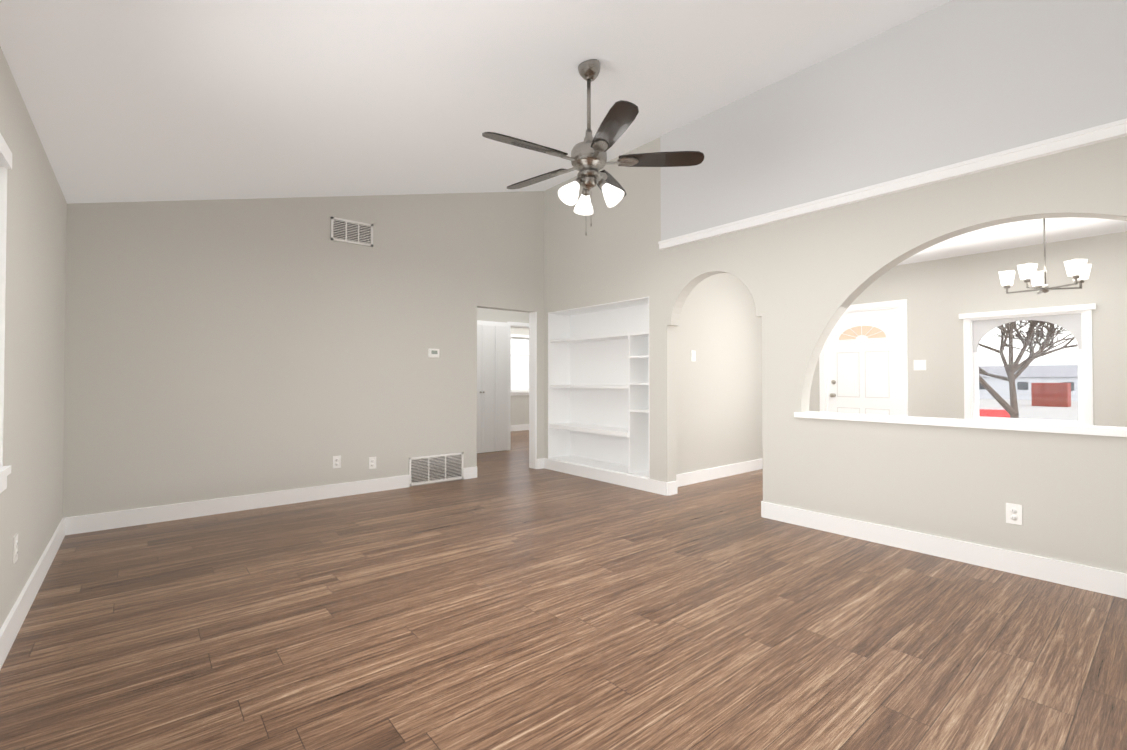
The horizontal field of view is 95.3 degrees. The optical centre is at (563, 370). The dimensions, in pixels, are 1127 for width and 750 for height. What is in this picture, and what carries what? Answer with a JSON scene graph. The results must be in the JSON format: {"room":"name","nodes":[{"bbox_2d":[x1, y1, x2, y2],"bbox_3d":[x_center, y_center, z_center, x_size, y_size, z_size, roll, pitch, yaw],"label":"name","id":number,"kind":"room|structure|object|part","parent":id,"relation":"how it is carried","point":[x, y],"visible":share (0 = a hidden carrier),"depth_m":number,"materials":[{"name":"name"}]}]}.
{"room":"living room","nodes":[
{"label":"living room","id":0,"kind":"room"},
{"bbox_2d":[0,47,66,628],"bbox_3d":[-1.572,-0.121,1.107,0.140,2.620,7.260,1,-1,-39],"label":"wall","id":1,"kind":"structure","parent":0,"point":[31,504],"depth_m":2.64,"materials":[{"name":"paint"}]},
{"bbox_2d":[0,166,10,492],"bbox_3d":[-1.589,-0.225,1.159,0.147,1.410,2.520,1,-1,-39],"label":"window","id":2,"kind":"structure","parent":1,"relation":"in","point":[5,471],"depth_m":2.14,"materials":[{"name":"white"}]},
{"bbox_2d":[0,133,11,169],"bbox_3d":[-1.577,-0.899,1.180,0.092,0.068,2.502,1,-1,-39],"label":"window valance","id":3,"kind":"object","parent":2,"relation":"attached to","point":[5,156],"visible":1,"depth_m":2.08,"materials":[{"name":"white"}]},
{"bbox_2d":[13,533,17,563],"bbox_3d":[-2.518,0.818,2.361,0.010,0.120,0.075,1,-1,-39],"label":"electrical outlet","id":4,"kind":"object","parent":1,"relation":"attached to","point":[15,548],"visible":1,"depth_m":2.34,"materials":[{"name":"white plastic"}]},
{"bbox_2d":[0,517,67,669],"bbox_3d":[-1.512,1.125,1.138,0.016,0.130,6.980,1,-1,-39],"label":"baseboard","id":5,"kind":"structure","parent":1,"relation":"attached to","point":[10,628],"depth_m":2.58,"materials":[{"name":"white wood"}]},
{"bbox_2d":[63,191,543,517],"bbox_3d":[-1.355,-0.624,5.903,6.560,3.766,0.140,1,-1,-39],"label":"wall","id":6,"kind":"structure","parent":0,"point":[217,349],"depth_m":4.74,"materials":[{"name":"paint"}]},
{"bbox_2d":[68,475,408,534],"bbox_3d":[-2.684,1.176,4.682,2.650,0.130,0.016,1,-1,-39],"label":"baseboard","id":7,"kind":"structure","parent":6,"relation":"attached to","point":[140,516],"depth_m":4.45,"materials":[{"name":"white wood"}]},
{"bbox_2d":[333,455,340,467],"bbox_3d":[-2.234,0.902,5.060,0.075,0.120,0.010,1,-1,-39],"label":"electrical outlet","id":8,"kind":"object","parent":6,"relation":"attached to","point":[336,461],"visible":1,"depth_m":5.06,"materials":[{"name":"white plastic"}]},
{"bbox_2d":[331,217,372,246],"bbox_3d":[-2.129,-1.397,5.179,0.410,0.230,0.012,1,-1,-39],"label":"air vent","id":9,"kind":"object","parent":6,"relation":"in","point":[351,231],"visible":1,"depth_m":5.17,"materials":[{"name":"white metal"}]},
{"bbox_2d":[369,457,375,468],"bbox_3d":[-1.964,0.950,5.282,0.075,0.120,0.010,1,-1,-39],"label":"electrical outlet","id":10,"kind":"object","parent":6,"relation":"attached to","point":[372,462],"visible":1,"depth_m":5.28,"materials":[{"name":"white plastic"}]},
{"bbox_2d":[428,348,438,357],"bbox_3d":[-1.442,-0.194,5.719,0.130,0.100,0.024,1,-1,-39],"label":"thermostat","id":11,"kind":"object","parent":6,"relation":"attached to","point":[433,353],"visible":1,"depth_m":5.70,"materials":[{"name":"white plastic"}]},
{"bbox_2d":[409,452,463,485],"bbox_3d":[-1.411,1.093,5.733,0.650,0.303,0.014,1,-1,-39],"label":"air vent","id":12,"kind":"object","parent":6,"relation":"in","point":[434,468],"visible":1,"depth_m":5.72,"materials":[{"name":"white metal"}]},
{"bbox_2d":[485,308,536,468],"bbox_3d":[-0.735,0.222,6.412,1.000,2.090,0.155,1,-1,-39],"label":"trim","id":13,"kind":"structure","parent":6,"relation":"attached to","point":[533,390],"depth_m":6.66,"materials":[{"name":"white wood"}]},
{"bbox_2d":[0,0,950,203],"bbox_3d":[0.223,-1.972,2.611,4.790,1.467,7.260,1,-1,-39],"label":"ceiling","id":14,"kind":"structure","parent":0,"point":[148,100],"depth_m":3.06,"materials":[{"name":"paint"}]},
{"bbox_2d":[482,59,703,234],"bbox_3d":[0.115,-1.393,3.221,1.342,1.099,1.351,1,-1,-39],"label":"ceiling fan","id":15,"kind":"object","parent":14,"relation":"hanging from","point":[588,159],"visible":1,"depth_m":3.16,"materials":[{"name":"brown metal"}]},
{"bbox_2d":[477,308,528,453],"bbox_3d":[-0.418,0.002,8.816,5.600,2.600,0.120,1,-1,-39],"label":"wall","id":16,"kind":"structure","parent":0,"point":[484,314],"depth_m":8.27,"materials":[{"name":"paint"}]},
{"bbox_2d":[477,320,506,326],"bbox_3d":[-1.309,0.255,7.990,1.020,2.070,0.016,1,-1,-39],"label":"trim","id":17,"kind":"structure","parent":16,"relation":"attached to","point":[491,323],"depth_m":8.13,"materials":[{"name":"white wood"}]},
{"bbox_2d":[477,325,507,452],"bbox_3d":[-1.274,0.284,7.995,0.954,1.988,0.046,1,-1,-39],"label":"bifold closet door","id":18,"kind":"structure","parent":16,"relation":"in","point":[492,388],"depth_m":8.10,"materials":[{"name":"white wood"}]},
{"bbox_2d":[507,321,528,450],"bbox_3d":[-0.614,0.254,8.641,0.880,2.090,0.136,1,-1,-39],"label":"door frame","id":19,"kind":"structure","parent":16,"relation":"attached to","point":[516,325],"depth_m":8.35,"materials":[{"name":"white wood"}]},
{"bbox_2d":[511,327,528,424],"bbox_3d":[-1.589,0.034,11.025,4.600,2.600,0.120,1,-1,-39],"label":"wall","id":20,"kind":"structure","parent":0,"point":[519,409],"depth_m":11.45,"materials":[{"name":"paint"}]},
{"bbox_2d":[511,334,528,395],"bbox_3d":[-0.957,-0.122,11.495,0.730,1.355,0.140,1,-1,-39],"label":"bedroom window","id":21,"kind":"structure","parent":20,"relation":"in","point":[515,392],"depth_m":11.50,"materials":[{"name":"white"}]},
{"bbox_2d":[511,424,528,430],"bbox_3d":[-1.546,1.268,10.954,4.400,0.130,0.016,1,-1,-39],"label":"baseboard","id":22,"kind":"structure","parent":20,"relation":"attached to","point":[526,426],"depth_m":11.41,"materials":[{"name":"white wood"}]},
{"bbox_2d":[0,430,1126,749],"bbox_3d":[0.415,1.282,5.377,8.660,0.060,11.360,1,-1,-39],"label":"floor","id":23,"kind":"structure","parent":0,"point":[510,598],"depth_m":2.35,"materials":[{"name":"brown wood"}]},
{"bbox_2d":[548,297,649,478],"bbox_3d":[0.488,0.252,6.100,0.371,2.020,1.720,1,-1,-39],"label":"built-in shelves","id":24,"kind":"object","parent":23,"relation":"on","point":[598,392],"visible":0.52,"depth_m":6.33,"materials":[{"name":"white wood"}]},
{"bbox_2d":[676,273,762,474],"bbox_3d":[2.004,-0.035,6.289,2.670,2.600,0.140,1,-1,-39],"label":"wall","id":25,"kind":"structure","parent":0,"point":[719,396],"depth_m":6.06,"materials":[{"name":"paint"}]},
{"bbox_2d":[691,350,695,360],"bbox_3d":[1.456,-0.163,5.738,0.075,0.120,0.016,1,-1,-39],"label":"light switch","id":26,"kind":"object","parent":25,"relation":"attached to","point":[693,355],"visible":1,"depth_m":5.74,"materials":[{"name":"white plastic"}]},
{"bbox_2d":[672,458,762,491],"bbox_3d":[2.054,1.199,6.211,2.670,0.130,0.016,1,-1,-39],"label":"baseboard","id":27,"kind":"structure","parent":25,"relation":"attached to","point":[693,477],"depth_m":5.96,"materials":[{"name":"white wood"}]},
{"bbox_2d":[544,0,1126,573],"bbox_3d":[2.007,-0.633,4.060,0.170,3.730,7.260,1,-1,-39],"label":"wall","id":28,"kind":"structure","parent":0,"point":[808,278],"depth_m":3.65,"materials":[{"name":"paint"}]},
{"bbox_2d":[540,458,671,495],"bbox_3d":[0.381,1.194,5.891,0.040,0.130,2.046,1,-1,-39],"label":"baseboard","id":29,"kind":"structure","parent":28,"relation":"attached to","point":[645,484],"depth_m":5.72,"materials":[{"name":"white wood"}]},
{"bbox_2d":[658,118,1126,249],"bbox_3d":[2.568,-1.287,3.254,0.060,0.075,5.008,1,-1,-39],"label":"trim","id":30,"kind":"structure","parent":28,"relation":"attached to","point":[1089,136],"depth_m":3.40,"materials":[{"name":"white"}]},
{"bbox_2d":[761,501,1126,598],"bbox_3d":[2.922,1.149,2.822,0.016,0.130,3.946,1,-1,-39],"label":"baseboard","id":31,"kind":"structure","parent":28,"relation":"attached to","point":[1098,580],"depth_m":3.26,"materials":[{"name":"white wood"}]},
{"bbox_2d":[794,411,1126,436],"bbox_3d":[2.743,0.340,3.175,0.210,0.040,2.580,1,-1,-39],"label":"sill","id":32,"kind":"structure","parent":28,"relation":"on","point":[1054,428],"depth_m":3.22,"materials":[{"name":"white wood"}]},
{"bbox_2d":[1006,503,1022,524],"bbox_3d":[2.710,0.863,3.088,0.010,0.120,0.075,1,-1,-39],"label":"electrical outlet","id":33,"kind":"object","parent":28,"relation":"attached to","point":[1013,513],"visible":1,"depth_m":3.09,"materials":[{"name":"white plastic"}]},
{"bbox_2d":[809,231,1126,426],"bbox_3d":[4.770,-0.052,5.140,0.140,2.600,5.430,1,-1,-39],"label":"wall","id":34,"kind":"structure","parent":0,"point":[940,295],"depth_m":5.41,"materials":[{"name":"paint"}]},
{"bbox_2d":[828,308,898,415],"bbox_3d":[3.695,0.260,6.355,0.120,1.988,0.820,1,-1,-39],"label":"front door","id":35,"kind":"structure","parent":34,"relation":"in","point":[863,362],"depth_m":6.34,"materials":[{"name":"painted wood"},{"name":"glass"},{"name":"metal"}]},
{"bbox_2d":[819,299,907,415],"bbox_3d":[3.730,0.221,6.385,0.158,2.090,1.000,1,-1,-39],"label":"door frame","id":36,"kind":"structure","parent":34,"relation":"attached to","point":[901,305],"depth_m":6.03,"materials":[{"name":"white wood"}]},
{"bbox_2d":[914,360,925,369],"bbox_3d":[4.071,-0.061,5.866,0.016,0.120,0.121,1,-1,-39],"label":"light switch","id":37,"kind":"object","parent":34,"relation":"attached to","point":[919,364],"visible":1,"depth_m":5.87,"materials":[{"name":"white plastic"}]},
{"bbox_2d":[959,303,1095,424],"bbox_3d":[4.677,0.004,5.205,0.200,1.240,1.030,1,-1,-39],"label":"dining room window","id":38,"kind":"structure","parent":34,"relation":"in","point":[1075,321],"depth_m":5.14,"materials":[{"name":"white"}]},
{"bbox_3d":[4.706,-0.026,5.230,0.006,1.030,0.760,1,-1,-39],"label":"glass","id":39,"kind":"part","parent":38,"relation":"part of","materials":[{"name":"clear glass"}]},
{"bbox_2d":[896,217,1126,265],"bbox_3d":[3.739,-1.314,4.310,2.810,0.100,5.430,1,-1,-39],"label":"ceiling","id":40,"kind":"structure","parent":0,"point":[1024,233],"depth_m":4.78,"materials":[{"name":"paint"}]},
{"bbox_2d":[999,219,1091,293],"bbox_3d":[3.776,-0.938,4.047,0.549,0.660,0.522,1,-1,-39],"label":"chandelier","id":41,"kind":"object","parent":40,"relation":"hanging from","point":[1078,270],"visible":0.81,"depth_m":3.96,"materials":[{"name":"white glass"}]},
{"label":"outside","id":42,"kind":"structure","parent":0,"visible":0},
{"bbox_2d":[979,399,1078,420],"bbox_3d":[64.364,4.692,52.853,152.510,0.300,160.000,1,-1,-39],"label":"ground","id":43,"kind":"structure","parent":42,"point":[1034,410],"depth_m":59.53,"materials":[{"name":"white snow"}]},
{"bbox_2d":[979,408,1009,417],"bbox_3d":[33.289,3.644,39.581,2.300,1.390,5.062,-1,-1,41],"label":"car","id":44,"kind":"object","parent":43,"relation":"on","point":[1001,413],"depth_m":38.67,"materials":[{"name":"red paint"}]},
{"bbox_2d":[979,320,1076,417],"bbox_3d":[12.082,0.354,14.888,6.634,7.358,6.063,1,-1,-39],"label":"tree","id":45,"kind":"object","parent":43,"relation":"on","point":[1013,406],"depth_m":14.43,"materials":[{"name":"brown plant"}]},
{"bbox_2d":[979,365,1077,400],"bbox_3d":[86.029,2.047,87.559,9.800,6.000,42.800,1,-1,-39],"label":"house","id":46,"kind":"structure","parent":43,"relation":"on","point":[1021,385],"depth_m":88.56,"materials":[{"name":"grey"}]},
{"bbox_2d":[1031,383,1070,406],"bbox_3d":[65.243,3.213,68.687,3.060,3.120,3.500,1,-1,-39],"label":"fence","id":47,"kind":"object","parent":43,"relation":"on","point":[1052,402],"depth_m":67.66,"materials":[{"name":"red wood"}]}
]}

